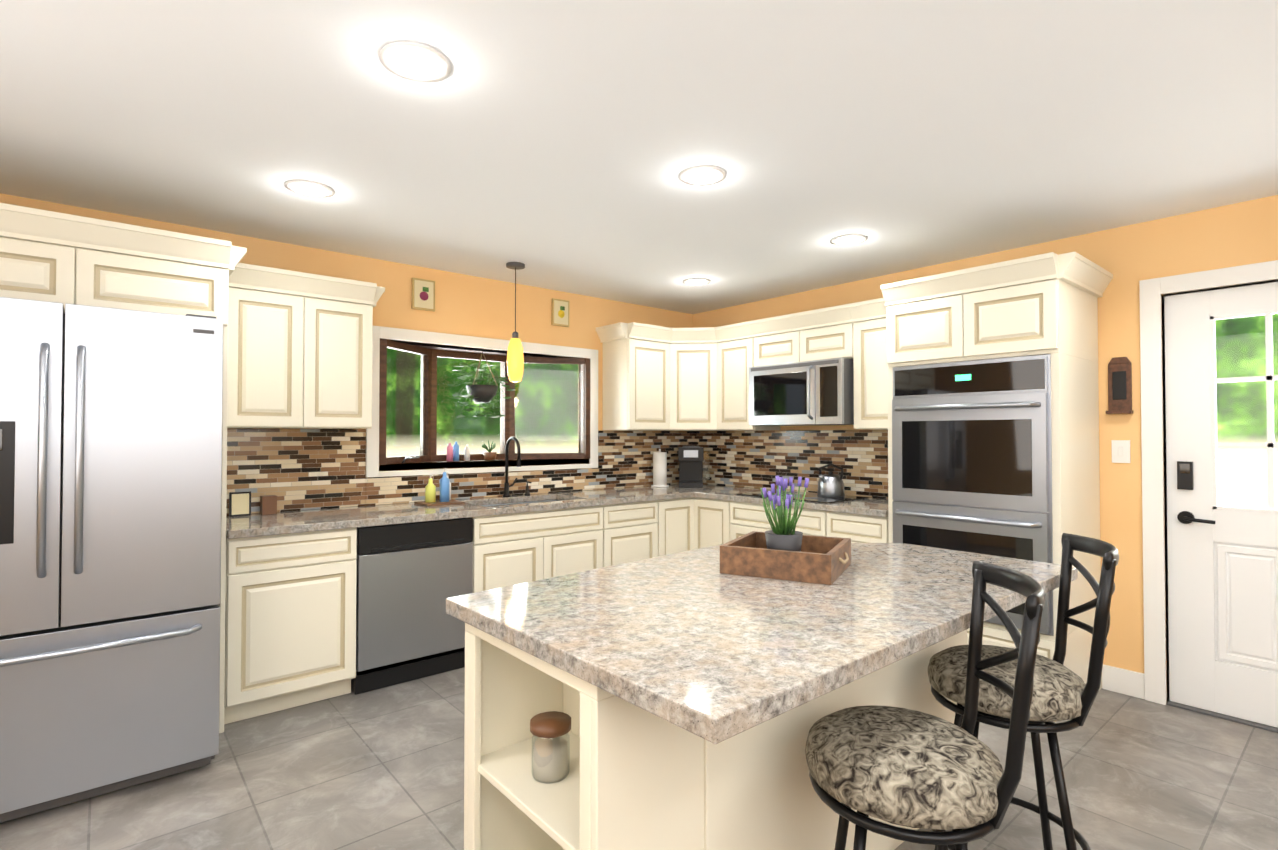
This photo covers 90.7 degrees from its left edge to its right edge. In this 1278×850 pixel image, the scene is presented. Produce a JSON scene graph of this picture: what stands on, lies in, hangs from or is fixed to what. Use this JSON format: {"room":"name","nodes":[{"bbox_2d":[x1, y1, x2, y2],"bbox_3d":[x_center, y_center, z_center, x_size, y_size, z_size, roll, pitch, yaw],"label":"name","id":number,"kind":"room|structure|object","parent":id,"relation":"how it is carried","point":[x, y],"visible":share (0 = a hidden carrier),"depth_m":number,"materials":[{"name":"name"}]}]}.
{"room":"kitchen","nodes":[
{"label":"kitchen","id":0,"kind":"room"},
{"bbox_2d":[0,193,692,505],"bbox_3d":[-1.687,0.191,4.020,5.900,2.470,0.150,1,-1,-40],"label":"wall","id":1,"kind":"structure","parent":0,"point":[470,305],"depth_m":4.32,"materials":[{"name":"paint"}]},
{"bbox_2d":[0,203,246,732],"bbox_3d":[-2.460,0.285,2.804,1.130,2.245,0.698,1,-1,-40],"label":"upper cabinet","id":2,"kind":"object","parent":1,"relation":"attached to","point":[52,256],"visible":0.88,"depth_m":2.66,"materials":[{"name":"beige wood"}]},
{"bbox_2d":[227,275,306,428],"bbox_3d":[-2.046,-0.353,3.400,0.360,0.741,0.340,1,-1,-40],"label":"upper cabinet","id":3,"kind":"object","parent":1,"relation":"attached to","point":[299,350],"depth_m":3.28,"materials":[{"name":"beige wood"}]},
{"bbox_2d":[307,287,378,428],"bbox_3d":[-1.772,-0.350,3.633,0.360,0.741,0.340,1,-1,-40],"label":"upper cabinet","id":4,"kind":"object","parent":1,"relation":"attached to","point":[339,324],"depth_m":3.50,"materials":[{"name":"beige wood"}]},
{"bbox_2d":[411,278,434,311],"bbox_3d":[-1.417,-0.857,4.151,0.150,0.200,0.022,1,-1,-40],"label":"picture frame","id":5,"kind":"object","parent":1,"relation":"attached to","point":[423,294],"depth_m":4.14,"materials":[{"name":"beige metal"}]},
{"bbox_2d":[366,326,597,476],"bbox_3d":[-1.131,-0.137,4.628,1.780,0.945,0.390,1,-1,-40],"label":"bay window","id":6,"kind":"structure","parent":1,"relation":"in","point":[429,354],"depth_m":4.49,"materials":[{"name":"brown wood"}]},
{"bbox_2d":[447,440,496,461],"bbox_3d":[-1.213,0.186,4.584,0.397,0.147,0.104,1,-1,-40],"label":"bottles","id":7,"kind":"object","parent":6,"relation":"on","point":[453,453],"depth_m":4.52},
{"bbox_2d":[448,352,514,417],"bbox_3d":[-1.141,-0.291,4.589,0.538,0.484,0.230,1,-1,-40],"label":"hanging plant","id":8,"kind":"object","parent":6,"relation":"hanging from","point":[485,393],"visible":1,"depth_m":4.54,"materials":[{"name":"green plant"}]},
{"bbox_2d":[551,298,568,326],"bbox_3d":[-0.602,-0.860,4.843,0.150,0.200,0.022,1,-1,-40],"label":"picture frame","id":9,"kind":"object","parent":1,"relation":"attached to","point":[560,308],"depth_m":4.83,"materials":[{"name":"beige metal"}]},
{"bbox_2d":[599,331,670,430],"bbox_3d":[-0.018,-0.326,5.121,0.440,0.741,0.340,1,-1,-40],"label":"upper cabinet","id":10,"kind":"object","parent":1,"relation":"attached to","point":[636,367],"depth_m":4.98,"materials":[{"name":"beige wood"}]},
{"bbox_2d":[667,327,718,430],"bbox_3d":[0.443,-0.372,5.125,0.281,0.820,0.281,1,-1,-40],"label":"upper cabinet","id":11,"kind":"object","parent":1,"relation":"attached to","point":[694,405],"depth_m":5.11,"materials":[{"name":"beige wood"}]},
{"bbox_2d":[715,331,780,430],"bbox_3d":[0.877,-0.327,5.069,0.339,0.741,0.380,1,-1,-40],"label":"upper cabinet","id":12,"kind":"object","parent":1,"relation":"attached to","point":[734,354],"depth_m":4.96,"materials":[{"name":"beige wood"}]},
{"bbox_2d":[755,323,794,366],"bbox_3d":[1.135,-0.569,4.768,0.339,0.266,0.419,1,-1,-40],"label":"upper cabinet","id":13,"kind":"object","parent":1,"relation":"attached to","point":[773,345],"depth_m":4.66,"materials":[{"name":"beige wood"}]},
{"bbox_2d":[795,315,854,361],"bbox_3d":[1.407,-0.575,4.448,0.339,0.266,0.421,1,-1,-40],"label":"upper cabinet","id":14,"kind":"object","parent":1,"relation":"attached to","point":[822,339],"depth_m":4.33,"materials":[{"name":"beige wood"}]},
{"bbox_2d":[749,358,853,425],"bbox_3d":[1.218,-0.218,4.554,0.476,0.436,0.780,1,-1,-40],"label":"microwave","id":15,"kind":"object","parent":14,"relation":"attached to","point":[813,392],"visible":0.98,"depth_m":4.36,"materials":[{"name":"grey metal"}]},
{"bbox_2d":[853,311,887,429],"bbox_3d":[1.671,-0.342,4.133,0.339,0.741,0.395,1,-1,-40],"label":"upper cabinet","id":16,"kind":"object","parent":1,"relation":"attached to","point":[870,369],"depth_m":4.08,"materials":[{"name":"beige wood"}]},
{"bbox_2d":[0,667,1277,849],"bbox_3d":[0.626,1.413,1.274,5.900,0.060,7.300,1,-1,-40],"label":"floor","id":17,"kind":"structure","parent":0,"point":[381,769],"depth_m":2.43,"materials":[{"name":"tile"}]},
{"bbox_2d":[0,297,222,822],"bbox_3d":[-2.339,0.480,2.575,0.960,1.847,1.002,1,-1,-40],"label":"fridge","id":18,"kind":"object","parent":17,"relation":"on","point":[110,487],"visible":1,"depth_m":2.33,"materials":[{"name":"grey metal"}]},
{"bbox_2d":[224,528,356,723],"bbox_3d":[-1.878,0.974,3.321,0.572,0.884,0.619,1,-1,-40],"label":"base cabinet","id":19,"kind":"object","parent":17,"relation":"on","point":[290,620],"depth_m":3.07,"materials":[{"name":"beige wood"}]},
{"bbox_2d":[226,429,693,538],"bbox_3d":[-0.692,0.387,4.329,3.674,0.708,0.657,1,-1,-40],"label":"countertop","id":20,"kind":"structure","parent":19,"relation":"on","point":[312,480],"depth_m":3.84,"materials":[{"name":"tile"}]},
{"bbox_2d":[229,491,276,516],"bbox_3d":[-2.110,0.426,3.447,0.220,0.130,0.070,1,-1,-40],"label":"frame","id":21,"kind":"object","parent":20,"relation":"on","point":[239,503],"visible":0.98,"depth_m":3.41,"materials":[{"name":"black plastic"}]},
{"bbox_2d":[414,468,464,505],"bbox_3d":[-1.272,0.388,4.021,0.240,0.225,0.220,1,-1,-40],"label":"soap bottles","id":22,"kind":"object","parent":20,"relation":"on","point":[445,492],"visible":1,"depth_m":4.00,"materials":[{"name":"blue"}]},
{"bbox_2d":[503,437,531,496],"bbox_3d":[-0.825,0.294,4.450,0.210,0.426,0.212,1,-1,-40],"label":"faucet","id":23,"kind":"object","parent":20,"relation":"on","point":[507,486],"visible":1,"depth_m":4.45,"materials":[{"name":"black metal"}]},
{"bbox_2d":[651,449,668,486],"bbox_3d":[0.177,0.361,5.344,0.150,0.320,0.150,1,-1,-40],"label":"paper towel","id":24,"kind":"object","parent":20,"relation":"on","point":[659,468],"visible":1,"depth_m":5.29,"materials":[{"name":"white paper"}]},
{"bbox_2d":[678,446,709,487],"bbox_3d":[0.469,0.349,5.370,0.265,0.345,0.260,0,-1,5],"label":"coffee maker","id":25,"kind":"object","parent":20,"relation":"on","point":[691,460],"visible":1,"depth_m":5.38,"materials":[{"name":"black plastic"}]},
{"bbox_2d":[351,517,472,694],"bbox_3d":[-1.408,0.981,3.709,0.640,0.881,0.645,1,-1,-40],"label":"dishwasher","id":26,"kind":"object","parent":17,"relation":"on","point":[411,578],"visible":0.67,"depth_m":3.45,"materials":[{"name":"grey metal"}]},
{"bbox_2d":[472,525,607,592],"bbox_3d":[-0.804,1.100,4.230,0.950,0.661,0.619,1,-1,-40],"label":"base cabinet","id":27,"kind":"object","parent":17,"relation":"on","point":[511,557],"depth_m":3.95,"materials":[{"name":"beige wood"}]},
{"bbox_2d":[552,499,659,565],"bbox_3d":[-0.247,0.996,4.704,0.502,0.884,0.619,1,-1,-40],"label":"base cabinet","id":28,"kind":"object","parent":17,"relation":"on","point":[632,530],"depth_m":4.42,"materials":[{"name":"beige wood"}]},
{"bbox_2d":[660,497,691,555],"bbox_3d":[0.091,1.000,4.991,0.385,0.884,0.619,1,-1,-40],"label":"base cabinet","id":29,"kind":"object","parent":17,"relation":"on","point":[675,514],"depth_m":4.75,"materials":[{"name":"beige wood"}]},
{"bbox_2d":[692,497,727,549],"bbox_3d":[0.771,0.999,4.936,0.619,0.884,0.381,1,-1,-40],"label":"base cabinet","id":30,"kind":"object","parent":17,"relation":"on","point":[709,516],"depth_m":4.75,"materials":[{"name":"beige wood"}]},
{"bbox_2d":[464,627,966,849],"bbox_3d":[0.335,0.951,2.018,1.670,0.888,0.691,1,-1,-40],"label":"kitchen island","id":31,"kind":"object","parent":17,"relation":"on","point":[630,783],"depth_m":1.56,"materials":[{"name":"wood"}]},
{"bbox_2d":[530,711,570,783],"bbox_3d":[-0.222,0.809,1.587,0.104,0.137,0.104,1,-1,-40],"label":"candle jar","id":32,"kind":"object","parent":31,"relation":"in","point":[551,746],"visible":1,"depth_m":1.56,"materials":[{"name":"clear glass"}]},
{"bbox_2d":[446,543,1077,754],"bbox_3d":[0.432,0.483,1.911,1.750,0.040,1.060,1,-1,-40],"label":"island countertop","id":33,"kind":"structure","parent":31,"relation":"on","point":[713,659],"depth_m":1.46,"materials":[{"name":"beige stone"}]},
{"bbox_2d":[720,476,850,584],"bbox_3d":[0.482,0.314,2.048,0.374,0.300,0.340,0,-1,28],"label":"tray","id":34,"kind":"object","parent":33,"relation":"on","point":[783,550],"visible":1,"depth_m":1.97,"materials":[{"name":"brown wood"}]},
{"bbox_2d":[728,501,771,541],"bbox_3d":[1.024,0.995,4.637,0.619,0.884,0.401,1,-1,-40],"label":"base cabinet","id":35,"kind":"object","parent":17,"relation":"on","point":[744,518],"depth_m":4.48,"materials":[{"name":"beige wood"}]},
{"bbox_2d":[772,506,823,535],"bbox_3d":[1.284,0.990,4.331,0.619,0.884,0.402,1,-1,-40],"label":"base cabinet","id":36,"kind":"object","parent":17,"relation":"on","point":[810,522],"depth_m":4.08,"materials":[{"name":"beige wood"}]},
{"bbox_2d":[694,430,887,516],"bbox_3d":[1.174,0.291,4.450,0.674,0.513,1.530,1,-1,-40],"label":"countertop","id":37,"kind":"structure","parent":36,"relation":"on","point":[739,460],"depth_m":4.81,"materials":[{"name":"tile"}]},
{"bbox_2d":[736,490,868,502],"bbox_3d":[1.148,0.503,4.483,0.500,0.008,0.765,1,-1,-40],"label":"cooktop","id":38,"kind":"object","parent":37,"relation":"in","point":[811,497],"visible":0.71,"depth_m":4.33,"materials":[{"name":"black glass"}]},
{"bbox_2d":[818,463,843,496],"bbox_3d":[1.326,0.383,4.403,0.225,0.228,0.194,1,-1,-40],"label":"kettle","id":39,"kind":"object","parent":38,"relation":"on","point":[830,484],"visible":1,"depth_m":4.35,"materials":[{"name":"silver metal"}]},
{"bbox_2d":[824,511,888,542],"bbox_3d":[1.548,0.985,4.021,0.619,0.884,0.412,1,-1,-40],"label":"base cabinet","id":40,"kind":"object","parent":17,"relation":"on","point":[860,528],"depth_m":3.82,"materials":[{"name":"beige wood"}]},
{"bbox_2d":[805,561,1044,849],"bbox_3d":[0.607,0.854,1.393,0.505,1.055,0.515,1,-1,-40],"label":"stool","id":41,"kind":"object","parent":17,"relation":"on","point":[906,767],"visible":1,"depth_m":1.29,"materials":[{"name":"fabric"}]},
{"bbox_2d":[881,252,1112,689],"bbox_3d":[1.966,0.305,3.488,0.715,2.225,0.935,1,-1,-40],"label":"tall cabinet","id":42,"kind":"object","parent":17,"relation":"on","point":[1043,304],"visible":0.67,"depth_m":3.21,"materials":[{"name":"beige wood"}]},
{"bbox_2d":[892,354,1053,635],"bbox_3d":[1.900,0.339,3.478,0.677,1.347,0.795,1,-1,-40],"label":"wall oven","id":43,"kind":"object","parent":42,"relation":"in","point":[972,456],"visible":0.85,"depth_m":3.25,"materials":[{"name":"grey metal"}]},
{"bbox_2d":[928,533,1118,849],"bbox_3d":[1.099,0.861,1.845,0.492,1.055,0.511,1,-1,-40],"label":"stool","id":44,"kind":"object","parent":17,"relation":"on","point":[1061,691],"visible":0.75,"depth_m":1.75,"materials":[{"name":"metal"}]},
{"bbox_2d":[0,0,1277,313],"bbox_3d":[0.626,-1.126,1.314,5.900,0.080,7.300,1,-1,-40],"label":"ceiling","id":45,"kind":"structure","parent":0,"point":[558,144],"depth_m":2.27,"materials":[{"name":"white paint"}]},
{"bbox_2d":[285,180,334,197],"bbox_3d":[-1.477,-1.054,2.834,0.198,0.015,0.198,-1,-1,41],"label":"recessed light","id":46,"kind":"object","parent":45,"relation":"in","point":[313,189],"depth_m":2.81,"materials":[{"name":"white"}]},
{"bbox_2d":[379,41,450,82],"bbox_3d":[-0.662,-1.069,1.873,0.198,0.015,0.198,0,-1,5],"label":"recessed light","id":47,"kind":"object","parent":45,"relation":"in","point":[414,61],"depth_m":1.85,"materials":[{"name":"white"}]},
{"bbox_2d":[506,262,524,382],"bbox_3d":[-0.800,-0.657,4.085,0.120,0.769,0.120,1,-1,-40],"label":"pendant light","id":48,"kind":"object","parent":45,"relation":"hanging from","point":[515,361],"visible":1,"depth_m":4.05,"materials":[{"name":"yellow glass"}]},
{"bbox_2d":[683,278,709,284],"bbox_3d":[0.415,-1.027,4.544,0.198,0.015,0.198,0,-1,5],"label":"recessed light","id":49,"kind":"object","parent":45,"relation":"in","point":[692,281],"depth_m":4.51,"materials":[{"name":"white"}]},
{"bbox_2d":[679,165,725,185],"bbox_3d":[0.270,-1.056,2.690,0.198,0.015,0.198,0,-1,5],"label":"recessed light","id":50,"kind":"object","parent":45,"relation":"in","point":[705,175],"depth_m":2.67,"materials":[{"name":"white"}]},
{"bbox_2d":[830,234,866,245],"bbox_3d":[1.187,-1.043,3.573,0.198,0.015,0.198,0,-1,23],"label":"recessed light","id":51,"kind":"object","parent":45,"relation":"in","point":[848,239],"depth_m":3.55,"materials":[{"name":"white"}]},
{"bbox_2d":[693,195,1277,701],"bbox_3d":[2.866,0.177,3.097,0.150,2.470,7.150,1,-1,-40],"label":"wall","id":52,"kind":"structure","parent":0,"point":[1129,257],"depth_m":3.33,"materials":[{"name":"paint"}]},
{"bbox_2d":[1106,357,1132,413],"bbox_3d":[2.538,-0.209,3.336,0.049,0.300,0.110,1,-1,-40],"label":"key rack","id":53,"kind":"object","parent":52,"relation":"attached to","point":[1119,385],"visible":1,"depth_m":3.33,"materials":[{"name":"brown wood"}]},
{"bbox_2d":[1111,440,1129,462],"bbox_3d":[2.552,0.141,3.343,0.010,0.120,0.080,1,-1,-40],"label":"switch plate","id":54,"kind":"object","parent":52,"relation":"attached to","point":[1120,451],"visible":1,"depth_m":3.34,"materials":[{"name":"white plastic"}]},
{"bbox_2d":[1102,664,1144,698],"bbox_3d":[3.755,1.328,1.904,0.013,0.130,3.908,1,-1,-40],"label":"baseboard","id":55,"kind":"structure","parent":52,"relation":"attached to","point":[1123,681],"depth_m":3.32,"materials":[{"name":"white wood"}]},
{"bbox_2d":[1139,260,1277,732],"bbox_3d":[3.034,0.326,2.882,0.170,2.165,1.140,1,-1,-40],"label":"door frame","id":56,"kind":"structure","parent":52,"relation":"attached to","point":[1153,442],"depth_m":3.22,"materials":[{"name":"white wood"}]},
{"bbox_2d":[1164,282,1277,727],"bbox_3d":[3.000,0.365,2.853,0.109,2.062,0.958,1,-1,-40],"label":"exterior door","id":57,"kind":"structure","parent":56,"relation":"attached to","point":[1223,602],"depth_m":3.09,"materials":[{"name":"white"}]},
{"label":"outside","id":58,"kind":"structure","parent":0,"visible":0},
{"bbox_2d":[386,314,1277,509],"bbox_3d":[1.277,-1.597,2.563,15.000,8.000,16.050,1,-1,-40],"label":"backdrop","id":59,"kind":"structure","parent":58,"point":[1240,469],"depth_m":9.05,"materials":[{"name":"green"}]}
]}

